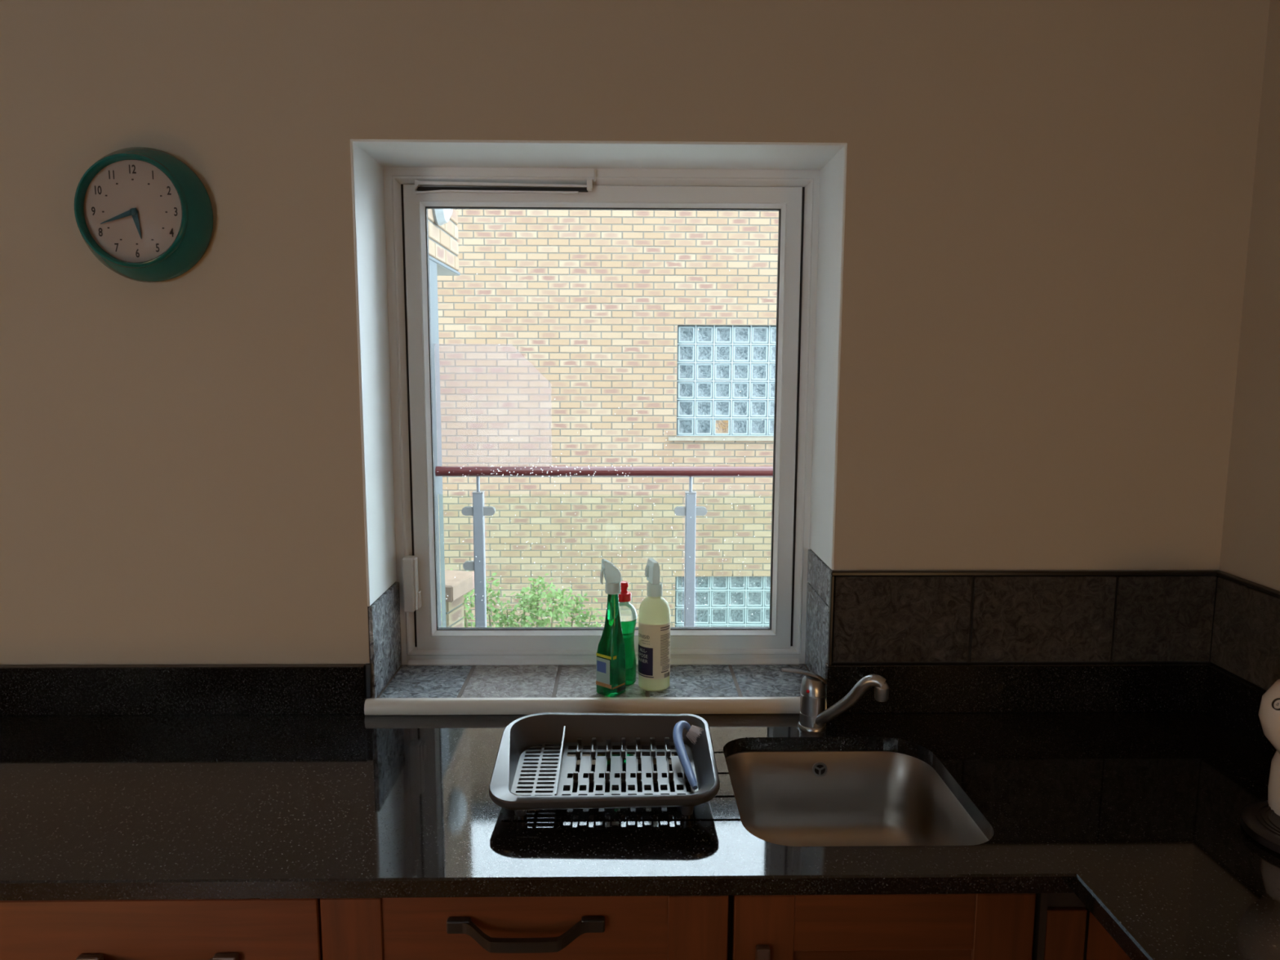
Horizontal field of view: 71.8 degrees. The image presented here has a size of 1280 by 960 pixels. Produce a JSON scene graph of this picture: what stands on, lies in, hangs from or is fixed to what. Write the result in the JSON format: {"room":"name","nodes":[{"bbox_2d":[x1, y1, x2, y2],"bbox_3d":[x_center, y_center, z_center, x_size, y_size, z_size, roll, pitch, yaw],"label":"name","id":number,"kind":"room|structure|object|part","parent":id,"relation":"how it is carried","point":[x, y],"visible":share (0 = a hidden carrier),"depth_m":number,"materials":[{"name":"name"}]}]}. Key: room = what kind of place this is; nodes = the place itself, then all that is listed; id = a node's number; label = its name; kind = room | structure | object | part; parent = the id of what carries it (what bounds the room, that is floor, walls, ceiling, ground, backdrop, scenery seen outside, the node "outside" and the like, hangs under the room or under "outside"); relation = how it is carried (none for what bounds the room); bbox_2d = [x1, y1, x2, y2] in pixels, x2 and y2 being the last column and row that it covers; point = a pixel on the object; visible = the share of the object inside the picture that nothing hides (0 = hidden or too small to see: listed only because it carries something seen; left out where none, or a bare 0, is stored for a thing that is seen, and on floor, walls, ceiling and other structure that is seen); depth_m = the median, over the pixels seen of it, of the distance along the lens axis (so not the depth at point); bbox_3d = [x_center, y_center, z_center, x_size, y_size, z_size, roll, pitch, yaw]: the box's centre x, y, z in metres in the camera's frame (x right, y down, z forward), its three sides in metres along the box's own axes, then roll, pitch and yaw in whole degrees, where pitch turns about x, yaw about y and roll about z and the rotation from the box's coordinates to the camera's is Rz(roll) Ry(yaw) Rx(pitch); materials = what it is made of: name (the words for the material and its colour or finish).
{"room":"kitchen","nodes":[
{"label":"kitchen","id":0,"kind":"room"},
{"bbox_2d":[0,0,1270,959],"bbox_3d":[-0.924,0.070,1.914,4.819,2.600,0.301,0,7,-1],"label":"wall","id":1,"kind":"structure","parent":0,"point":[1034,215],"depth_m":1.72,"materials":[{"name":"beige paint"}]},
{"bbox_2d":[74,146,213,282],"bbox_3d":[-0.936,-0.499,1.654,0.249,0.249,0.069,0,7,-1],"label":"wall clock","id":2,"kind":"object","parent":1,"relation":"attached to","point":[144,213],"visible":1,"depth_m":1.64,"materials":[{"name":"green plastic"}]},
{"bbox_2d":[367,582,401,697],"bbox_3d":[-0.550,0.342,1.913,0.011,0.200,0.216,0,7,-1],"label":"trim","id":3,"kind":"structure","parent":1,"relation":"attached to","point":[384,614],"depth_m":1.88,"materials":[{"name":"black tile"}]},
{"bbox_2d":[377,663,809,697],"bbox_3d":[-0.082,0.445,1.939,0.947,0.013,0.226,0,7,-1],"label":"window sill","id":4,"kind":"structure","parent":1,"relation":"attached to","point":[685,680],"depth_m":1.93,"materials":[{"name":"grey tile"}]},
{"bbox_2d":[595,558,625,697],"bbox_3d":[-0.061,0.305,1.845,0.048,0.288,0.048,6,9,39],"label":"spray bottle","id":5,"kind":"object","parent":4,"relation":"on","point":[611,652],"visible":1,"depth_m":1.83,"materials":[{"name":"green plastic"}]},
{"bbox_3d":[-0.080,0.389,1.841,0.025,0.023,0.001,6,9,39],"label":"blue panel","id":6,"kind":"part","parent":5,"relation":"part of","materials":[{"name":"blue paper"}]},
{"bbox_3d":[-0.040,0.436,1.850,0.001,0.010,0.027,6,9,39],"label":"dark panel","id":7,"kind":"part","parent":5,"relation":"part of","materials":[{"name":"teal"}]},
{"bbox_2d":[618,581,636,685],"bbox_3d":[-0.035,0.328,1.911,0.058,0.224,0.058,0,7,-1],"label":"bottle","id":8,"kind":"object","parent":4,"relation":"on","point":[628,621],"visible":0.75,"depth_m":1.90,"materials":[{"name":"green plastic"}]},
{"bbox_2d":[638,558,670,691],"bbox_3d":[0.031,0.308,1.882,0.068,0.274,0.068,4,8,24],"label":"spray bottle","id":9,"kind":"object","parent":4,"relation":"on","point":[654,615],"visible":1,"depth_m":1.86,"materials":[{"name":"beige plastic"}]},
{"bbox_3d":[0.007,0.380,1.875,0.012,0.060,0.051,-5,9,-36],"label":"navy panel","id":10,"kind":"part","parent":9,"relation":"part of","materials":[{"name":"blue paper"}]},
{"bbox_2d":[660,625,670,676],"bbox_3d":[0.055,0.362,1.868,0.004,0.111,0.031,7,10,41],"label":"print","id":11,"kind":"object","parent":9,"relation":"attached to","point":[664,629],"depth_m":1.86,"materials":[{"name":"grey paper"}]},
{"bbox_2d":[364,696,826,715],"bbox_3d":[-0.089,0.463,1.815,0.941,0.030,0.028,0,7,-1],"label":"trim","id":12,"kind":"structure","parent":1,"relation":"attached to","point":[784,704],"depth_m":1.80,"materials":[{"name":"white"}]},
{"bbox_2d":[383,166,820,665],"bbox_3d":[-0.080,-0.127,1.991,0.951,1.108,0.105,0,7,-1],"label":"window","id":13,"kind":"structure","parent":1,"relation":"in","point":[409,192],"depth_m":1.96,"materials":[{"name":"white plastic"}]},
{"bbox_3d":[-0.519,0.234,1.995,0.024,0.124,0.034,0,7,-1],"label":"handle","id":14,"kind":"part","parent":13,"relation":"part of","materials":[{"name":"white plastic"}]},
{"bbox_3d":[-0.504,0.234,1.994,0.006,0.117,0.024,0,7,-1],"label":"lever","id":15,"kind":"part","parent":13,"relation":"part of","materials":[{"name":"white plastic"}]},
{"bbox_3d":[-0.295,-0.630,1.896,0.370,0.023,0.016,0,7,-1],"label":"restrictor arm","id":16,"kind":"part","parent":13,"relation":"part of","materials":[{"name":"white"}]},
{"bbox_3d":[-0.082,0.410,2.050,0.899,0.027,0.037,0,7,-1],"label":"frame sill","id":17,"kind":"part","parent":13,"relation":"part of","materials":[{"name":"white plastic"}]},
{"bbox_2d":[804,549,833,685],"bbox_3d":[0.389,0.306,1.924,0.009,0.275,0.217,0,7,-1],"label":"trim","id":18,"kind":"structure","parent":1,"relation":"attached to","point":[818,572],"depth_m":1.92,"materials":[{"name":"black tile"}]},
{"bbox_2d":[826,569,1221,664],"bbox_3d":[0.787,0.320,1.818,0.802,0.272,0.015,0,7,-1],"label":"tile backsplash","id":19,"kind":"structure","parent":1,"relation":"attached to","point":[1111,615],"depth_m":1.81,"materials":[{"name":"black tile"}]},
{"bbox_2d":[1218,0,1279,591],"bbox_3d":[1.377,0.437,-0.469,0.300,2.500,4.600,0,7,-1],"label":"wall","id":20,"kind":"structure","parent":0,"point":[1250,551],"depth_m":1.70,"materials":[{"name":"beige paint"}]},
{"bbox_2d":[1209,570,1279,691],"bbox_3d":[1.197,0.410,0.836,0.015,0.196,2.000,0,7,-1],"label":"tile backsplash","id":21,"kind":"structure","parent":20,"relation":"attached to","point":[1246,642],"depth_m":1.72,"materials":[{"name":"black tile"}]},
{"bbox_3d":[0.628,1.295,3.235,3.029,0.160,1.950,0,7,-1],"label":"floor","id":22,"kind":"structure","parent":0,"visible":0},
{"bbox_2d":[435,466,773,627],"bbox_3d":[0.616,0.523,3.997,3.029,1.174,0.100,0,7,-1],"label":"balcony railing","id":23,"kind":"object","parent":22,"relation":"on","point":[478,511],"visible":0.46,"depth_m":3.91,"materials":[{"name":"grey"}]},
{"bbox_3d":[-0.823,0.544,3.975,0.142,0.969,0.010,0,7,-1],"label":"glass panel","id":24,"kind":"part","parent":23,"relation":"part of","materials":[{"name":"clear glass"}]},
{"bbox_3d":[-0.715,0.019,3.909,0.015,0.075,0.015,0,7,-1],"label":"post rod","id":25,"kind":"part","parent":23,"relation":"part of","materials":[{"name":"grey metal"}]},
{"bbox_3d":[-0.717,0.579,3.982,0.046,1.058,0.040,0,7,-1],"label":"post","id":26,"kind":"part","parent":23,"relation":"part of","materials":[{"name":"grey"}]},
{"bbox_2d":[434,343,551,466],"bbox_3d":[-0.641,-0.328,3.880,0.504,0.532,0.006,0,7,-1],"label":"panel","id":27,"kind":"object","parent":23,"relation":"on","point":[434,344],"visible":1,"depth_m":3.91,"materials":[{"name":"plastic"}]},
{"bbox_3d":[-0.247,0.545,3.985,0.870,0.969,0.010,0,7,-1],"label":"glass panel","id":28,"kind":"part","parent":23,"relation":"part of","materials":[{"name":"clear glass"}]},
{"bbox_3d":[0.618,-0.037,3.924,3.029,0.045,0.052,0,7,-1],"label":"handrail","id":29,"kind":"part","parent":23,"relation":"part of","materials":[{"name":"red metal"}]},
{"bbox_3d":[0.223,0.580,3.998,0.046,1.058,0.040,0,7,-1],"label":"post","id":30,"kind":"part","parent":23,"relation":"part of","materials":[{"name":"grey"}]},
{"bbox_3d":[0.225,0.020,3.925,0.015,0.075,0.015,0,7,-1],"label":"post rod","id":31,"kind":"part","parent":23,"relation":"part of","materials":[{"name":"grey metal"}]},
{"bbox_3d":[-0.886,1.724,-0.341,4.819,0.100,5.200,0,7,-1],"label":"floor","id":32,"kind":"structure","parent":0,"visible":0},
{"bbox_2d":[0,897,322,959],"bbox_3d":[-0.765,0.934,1.551,0.606,0.781,0.589,0,7,-1],"label":"base cabinet","id":33,"kind":"object","parent":32,"relation":"on","point":[196,929],"visible":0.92,"depth_m":1.26,"materials":[{"name":"brown wood"}]},
{"bbox_3d":[-0.684,0.691,1.244,0.225,0.030,0.039,0,7,-1],"label":"handle","id":34,"kind":"part","parent":33,"relation":"part of","materials":[{"name":"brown metal"}]},
{"bbox_2d":[320,895,728,959],"bbox_3d":[-0.170,0.934,1.563,0.583,0.781,0.585,0,7,-1],"label":"base cabinet","id":35,"kind":"object","parent":32,"relation":"on","point":[659,927],"visible":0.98,"depth_m":1.27,"materials":[{"name":"brown wood"}]},
{"bbox_3d":[-0.162,0.642,1.250,0.225,0.030,0.039,0,7,-1],"label":"handle","id":36,"kind":"part","parent":35,"relation":"part of","materials":[{"name":"black metal"}]},
{"bbox_2d":[727,893,1035,959],"bbox_3d":[0.348,0.935,1.570,0.448,0.781,0.589,0,7,-1],"label":"base cabinet","id":37,"kind":"object","parent":32,"relation":"on","point":[890,926],"visible":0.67,"depth_m":1.28,"materials":[{"name":"brown wood"}]},
{"bbox_3d":[0.171,0.770,1.268,0.021,0.200,0.047,3,8,20],"label":"handle","id":38,"kind":"part","parent":37,"relation":"part of","materials":[{"name":"brown metal"}]},
{"bbox_3d":[0.352,0.964,1.329,0.415,0.726,0.011,0,7,-1],"label":"door","id":39,"kind":"part","parent":37,"relation":"part of","materials":[{"name":"brown wood"}]},
{"bbox_3d":[0.353,0.637,1.285,0.261,0.087,0.019,0,7,-1],"label":"rail","id":40,"kind":"part","parent":37,"relation":"part of","materials":[{"name":"brown wood"}]},
{"bbox_2d":[1031,893,1131,959],"bbox_3d":[0.898,1.090,0.389,0.607,0.781,2.950,0,7,-1],"label":"base cabinet","id":41,"kind":"object","parent":32,"relation":"on","point":[1060,918],"visible":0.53,"depth_m":1.29,"materials":[{"name":"brown wood"}]},
{"bbox_2d":[0,711,1279,959],"bbox_3d":[-0.897,0.683,0.331,4.219,0.028,3.000,0,7,-1],"label":"countertop","id":42,"kind":"structure","parent":41,"relation":"on","point":[1136,815],"depth_m":1.38,"materials":[{"name":"black stone"}]},
{"bbox_2d":[0,663,372,715],"bbox_3d":[-1.790,0.425,1.785,2.482,0.102,0.020,0,7,-1],"label":"upstand","id":43,"kind":"object","parent":42,"relation":"on","point":[25,690],"visible":0.94,"depth_m":1.79,"materials":[{"name":"black stone"}]},
{"bbox_2d":[488,712,719,816],"bbox_3d":[-0.058,0.482,1.493,0.365,0.076,0.280,0,7,-1],"label":"dish rack","id":44,"kind":"object","parent":42,"relation":"on","point":[527,740],"visible":0.94,"depth_m":1.51,"materials":[{"name":"grey plastic"}]},
{"bbox_2d":[672,720,703,790],"bbox_3d":[0.086,0.462,1.500,0.057,0.044,0.184,0,7,-1],"label":"dish brush","id":45,"kind":"object","parent":44,"relation":"in","point":[678,742],"visible":1,"depth_m":1.52,"materials":[{"name":"blue plastic"}]},
{"bbox_2d":[781,667,888,732],"bbox_3d":[0.379,0.421,1.700,0.218,0.147,0.072,6,9,38],"label":"tap","id":46,"kind":"object","parent":42,"relation":"on","point":[814,716],"visible":1,"depth_m":1.72,"materials":[{"name":"grey metal"}]},
{"bbox_3d":[0.323,0.385,1.739,0.089,0.032,0.021,0,7,-1],"label":"lever","id":47,"kind":"part","parent":46,"relation":"part of","materials":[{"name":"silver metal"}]},
{"bbox_3d":[0.394,0.419,1.671,0.034,0.136,0.151,-6,10,-42],"label":"spout","id":48,"kind":"part","parent":46,"relation":"part of","materials":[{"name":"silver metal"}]},
{"bbox_2d":[724,751,988,846],"bbox_3d":[0.350,0.637,1.525,0.420,0.180,0.421,0,7,-1],"label":"sink","id":49,"kind":"object","parent":42,"relation":"in","point":[790,798],"visible":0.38,"depth_m":1.71,"materials":[{"name":"silver metal"}]},
{"bbox_2d":[815,766,825,774],"bbox_3d":[0.347,0.560,1.707,0.020,0.017,0.001,0,7,-1],"label":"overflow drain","id":50,"kind":"object","parent":49,"relation":"attached to","point":[819,770],"depth_m":1.71,"materials":[{"name":"grey metal"}]},
{"bbox_2d":[825,662,1214,713],"bbox_3d":[0.785,0.428,1.828,0.804,0.101,0.022,0,7,-1],"label":"upstand","id":51,"kind":"object","parent":42,"relation":"on","point":[913,687],"visible":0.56,"depth_m":1.82,"materials":[{"name":"black stone"}]},
{"bbox_2d":[1204,665,1276,754],"bbox_3d":[1.202,0.622,0.347,0.022,0.101,2.977,0,7,-1],"label":"upstand","id":52,"kind":"object","parent":42,"relation":"on","point":[1231,700],"visible":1,"depth_m":1.73,"materials":[{"name":"black stone"}]},
{"bbox_2d":[1240,679,1279,853],"bbox_3d":[1.027,0.420,1.323,0.207,0.250,0.196,0,7,-1],"label":"stand mixer","id":53,"kind":"object","parent":42,"relation":"on","point":[1260,820],"visible":1,"depth_m":1.34,"materials":[{"name":"beige plastic"}]},
{"bbox_3d":[0.579,0.934,1.586,0.010,0.781,0.526,0,7,-1],"label":"corner post","id":54,"kind":"part","parent":41,"relation":"part of","materials":[{"name":"black"}]},
{"bbox_3d":[0.619,0.979,1.338,0.059,0.716,0.018,0,7,-1],"label":"filler panel","id":55,"kind":"part","parent":41,"relation":"part of","materials":[{"name":"brown wood"}]},
{"bbox_3d":[0.620,0.600,1.292,0.059,0.043,0.012,0,7,-1],"label":"filler rail","id":56,"kind":"part","parent":41,"relation":"part of","materials":[{"name":"black wood"}]},
{"bbox_3d":[0.663,1.012,1.030,0.020,0.730,0.593,0,7,-1],"label":"door","id":57,"kind":"part","parent":41,"relation":"part of","materials":[{"name":"brown wood"}]},
{"label":"outside","id":58,"kind":"structure","parent":0,"visible":0},
{"bbox_3d":[-0.165,3.185,9.392,12.000,0.300,13.700,0,7,-1],"label":"ground","id":59,"kind":"structure","parent":58,"visible":0},
{"bbox_2d":[444,569,474,627],"bbox_3d":[-1.139,2.050,4.757,0.510,3.140,0.320,2,8,13],"label":"pier","id":60,"kind":"structure","parent":59,"relation":"on","point":[456,588],"depth_m":4.50,"materials":[{"name":"grey"}]},
{"bbox_2d":[450,568,604,627],"bbox_3d":[-0.811,1.971,6.775,1.668,2.784,1.243,0,7,-1],"label":"shrub","id":61,"kind":"object","parent":59,"relation":"on","point":[538,612],"visible":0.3,"depth_m":6.63,"materials":[{"name":"green plant"}]},
{"bbox_2d":[437,208,778,627],"bbox_3d":[-1.446,-1.355,9.966,6.850,8.550,1.550,0,7,-1],"label":"brick building","id":62,"kind":"structure","parent":59,"relation":"on","point":[633,290],"depth_m":9.64,"materials":[{"name":"beige brick"}]},
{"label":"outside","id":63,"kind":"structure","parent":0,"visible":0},
{"bbox_2d":[427,208,460,627],"bbox_3d":[-1.099,-0.618,3.231,0.572,3.823,2.492,0,7,-1],"label":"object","id":64,"kind":"object","parent":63,"point":[443,246],"visible":0.07,"depth_m":3.93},
{"bbox_2d":[431,208,453,226],"bbox_3d":[-0.860,-1.220,3.887,0.072,0.200,0.200,0,7,-1],"label":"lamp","id":65,"kind":"object","parent":64,"relation":"attached to","point":[440,217],"depth_m":3.85,"materials":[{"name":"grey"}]}
]}

